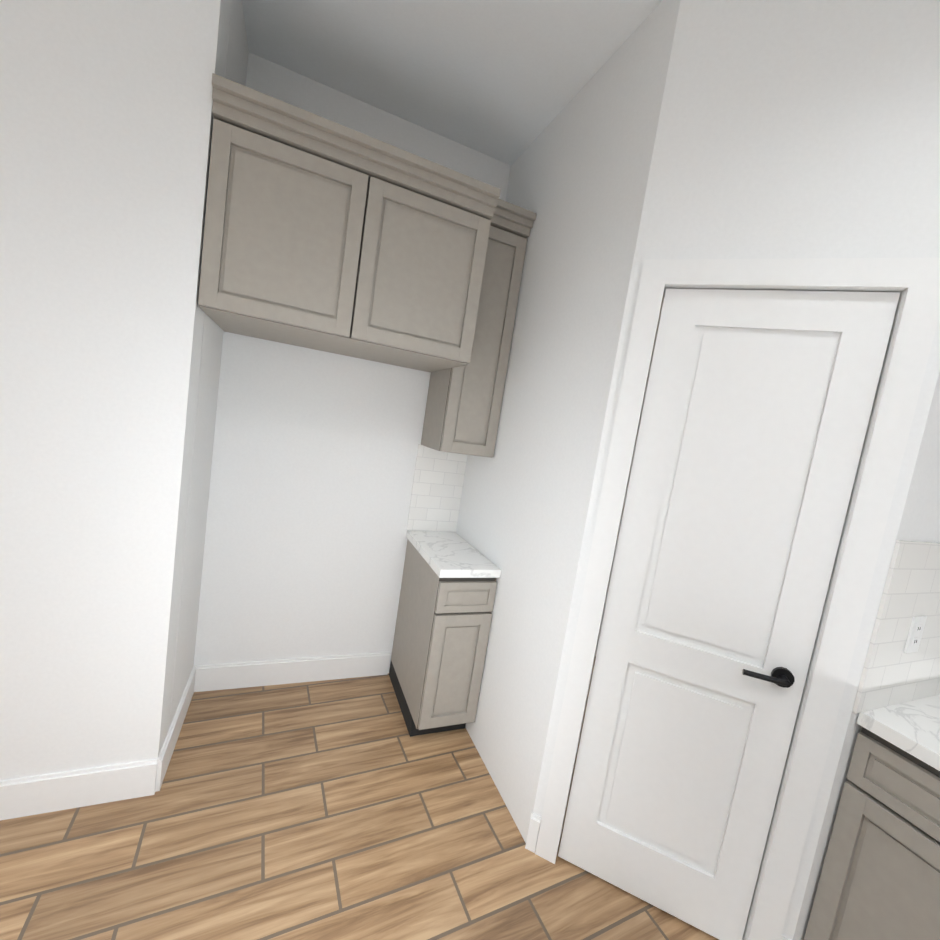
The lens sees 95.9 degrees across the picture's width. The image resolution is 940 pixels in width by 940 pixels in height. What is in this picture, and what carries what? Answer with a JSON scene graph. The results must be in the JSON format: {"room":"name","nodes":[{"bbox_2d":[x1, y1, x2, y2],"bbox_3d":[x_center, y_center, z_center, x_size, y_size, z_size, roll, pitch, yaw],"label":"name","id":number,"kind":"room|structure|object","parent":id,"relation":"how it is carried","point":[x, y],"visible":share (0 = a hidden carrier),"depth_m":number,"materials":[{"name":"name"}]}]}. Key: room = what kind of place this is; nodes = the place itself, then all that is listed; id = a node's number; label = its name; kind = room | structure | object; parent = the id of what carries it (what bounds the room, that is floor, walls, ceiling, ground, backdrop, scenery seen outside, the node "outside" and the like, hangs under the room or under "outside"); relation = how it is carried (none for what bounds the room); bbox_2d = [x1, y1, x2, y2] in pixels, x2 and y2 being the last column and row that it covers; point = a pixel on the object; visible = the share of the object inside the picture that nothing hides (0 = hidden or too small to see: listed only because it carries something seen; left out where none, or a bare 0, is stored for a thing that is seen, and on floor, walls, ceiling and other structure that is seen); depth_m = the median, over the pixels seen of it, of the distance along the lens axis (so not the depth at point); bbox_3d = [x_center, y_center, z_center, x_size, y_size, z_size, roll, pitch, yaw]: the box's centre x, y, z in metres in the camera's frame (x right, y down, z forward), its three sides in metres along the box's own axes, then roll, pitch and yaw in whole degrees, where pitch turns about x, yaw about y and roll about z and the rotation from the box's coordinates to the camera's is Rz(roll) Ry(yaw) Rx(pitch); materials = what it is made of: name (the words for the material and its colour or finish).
{"room":"kitchen","nodes":[
{"label":"kitchen","id":0,"kind":"room"},
{"bbox_2d":[0,0,230,779],"bbox_3d":[-2.474,-0.439,0.955,3.162,3.107,0.160,6,6,-23],"label":"wall","id":1,"kind":"structure","parent":0,"point":[106,122],"depth_m":1.40,"materials":[{"name":"white paint"}]},
{"bbox_2d":[0,759,157,819],"bbox_3d":[-2.662,1.032,1.024,3.162,0.142,0.014,6,6,-23],"label":"baseboard","id":2,"kind":"structure","parent":1,"relation":"attached to","point":[36,794],"depth_m":1.53,"materials":[{"name":"white paint"}]},
{"bbox_2d":[169,0,248,727],"bbox_3d":[-1.215,-0.339,1.847,0.140,3.107,0.485,6,6,-23],"label":"wall","id":3,"kind":"structure","parent":0,"point":[236,72],"depth_m":1.85,"materials":[{"name":"white paint"}]},
{"bbox_2d":[155,665,198,791],"bbox_3d":[-1.323,1.144,1.921,0.014,0.142,0.587,6,6,-23],"label":"baseboard","id":4,"kind":"structure","parent":3,"relation":"attached to","point":[192,686],"depth_m":1.87,"materials":[{"name":"white paint"}]},
{"bbox_2d":[194,52,510,672],"bbox_3d":[-0.737,-0.321,2.378,1.755,3.107,0.160,6,6,-23],"label":"wall","id":5,"kind":"structure","parent":0,"point":[314,455],"depth_m":2.30,"materials":[{"name":"white paint"}]},
{"bbox_2d":[199,652,389,691],"bbox_3d":[-0.978,1.145,2.423,1.040,0.142,0.014,6,6,-23],"label":"baseboard","id":6,"kind":"structure","parent":5,"relation":"attached to","point":[209,677],"depth_m":2.40,"materials":[{"name":"white paint"}]},
{"bbox_2d":[198,73,500,371],"bbox_3d":[-0.526,-0.915,1.899,1.039,0.715,0.668,6,6,-23],"label":"upper cabinet","id":7,"kind":"object","parent":5,"relation":"attached to","point":[323,234],"visible":1,"depth_m":1.61,"materials":[{"name":"beige paint"}]},
{"bbox_2d":[406,444,467,531],"bbox_3d":[-0.196,0.119,2.579,0.318,0.517,0.010,6,6,-23],"label":"backsplash","id":8,"kind":"structure","parent":5,"relation":"attached to","point":[437,489],"depth_m":2.57,"materials":[{"name":"tile"}]},
{"bbox_2d":[0,656,718,939],"bbox_3d":[-2.197,1.681,-3.660,24.000,0.060,26.000,6,6,-23],"label":"floor","id":9,"kind":"structure","parent":0,"point":[344,809],"depth_m":1.52,"materials":[{"name":"brown tile"}]},
{"bbox_2d":[389,530,500,736],"bbox_3d":[-0.181,0.877,2.350,0.315,0.922,0.645,6,6,-23],"label":"base cabinet","id":10,"kind":"object","parent":9,"relation":"on","point":[445,609],"visible":1,"depth_m":2.10,"materials":[{"name":"beige paint"}]},
{"bbox_2d":[804,718,939,939],"bbox_3d":[1.495,1.269,1.205,0.630,0.881,0.534,6,6,-23],"label":"base cabinet","id":11,"kind":"object","parent":9,"relation":"on","point":[879,879],"depth_m":1.21,"materials":[{"name":"beige paint"}]},
{"bbox_2d":[858,694,939,765],"bbox_3d":[1.728,0.881,0.749,0.645,0.040,1.426,6,6,-23],"label":"countertop","id":12,"kind":"structure","parent":11,"relation":"on","point":[915,724],"depth_m":1.24,"materials":[{"name":"white stone"}]},
{"bbox_2d":[242,0,662,165],"bbox_3d":[-0.633,-1.330,-3.674,12.748,0.120,13.500,6,6,-23],"label":"ceiling","id":13,"kind":"structure","parent":0,"point":[504,81],"depth_m":1.78,"materials":[{"name":"white paint"}]},
{"bbox_2d":[456,0,679,842],"bbox_3d":[0.275,-0.140,2.108,0.120,3.107,1.250,6,6,-23],"label":"wall","id":14,"kind":"structure","parent":0,"point":[579,174],"depth_m":1.77,"materials":[{"name":"white paint"}]},
{"bbox_2d":[421,198,536,457],"bbox_3d":[0.021,-0.709,2.294,0.304,1.235,0.418,6,6,-23],"label":"upper cabinet","id":15,"kind":"object","parent":14,"relation":"attached to","point":[463,409],"visible":0.62,"depth_m":2.17,"materials":[{"name":"beige paint"}]},
{"bbox_2d":[595,298,663,655],"bbox_3d":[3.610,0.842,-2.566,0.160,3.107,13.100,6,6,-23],"label":"door frame","id":16,"kind":"structure","parent":0,"point":[630,473],"depth_m":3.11,"materials":[{"name":"white paint"}]},
{"bbox_2d":[533,0,939,939],"bbox_3d":[0.866,0.021,1.412,0.848,3.107,0.120,11,6,22],"label":"wall","id":17,"kind":"structure","parent":0,"point":[795,128],"depth_m":1.27,"materials":[{"name":"white paint"}]},
{"bbox_2d":[558,288,899,939],"bbox_3d":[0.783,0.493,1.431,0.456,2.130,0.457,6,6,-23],"label":"pantry door","id":18,"kind":"structure","parent":17,"relation":"in","point":[757,410],"depth_m":1.40,"materials":[{"name":"white paint"}]},
{"bbox_2d":[535,258,939,939],"bbox_3d":[0.774,0.458,1.393,0.776,2.223,0.016,11,6,22],"label":"door frame","id":19,"kind":"structure","parent":17,"relation":"attached to","point":[917,280],"depth_m":1.29,"materials":[{"name":"white paint"}]},
{"bbox_2d":[793,371,939,939],"bbox_3d":[1.524,0.123,1.390,0.691,3.107,0.120,6,6,-23],"label":"wall","id":20,"kind":"structure","parent":0,"point":[920,520],"depth_m":1.26,"materials":[{"name":"white paint"}]},
{"bbox_2d":[852,540,939,712],"bbox_3d":[2.375,0.857,-0.775,0.688,0.550,4.700,6,6,-23],"label":"backsplash","id":21,"kind":"structure","parent":20,"relation":"attached to","point":[893,673],"depth_m":1.28,"materials":[{"name":"tile"}]},
{"bbox_2d":[904,616,926,652],"bbox_3d":[1.379,0.509,1.312,0.072,0.115,0.008,6,6,-23],"label":"electrical outlet plate","id":22,"kind":"object","parent":21,"relation":"attached to","point":[915,633],"visible":1,"depth_m":1.29,"materials":[{"name":"white plastic"}]}
]}

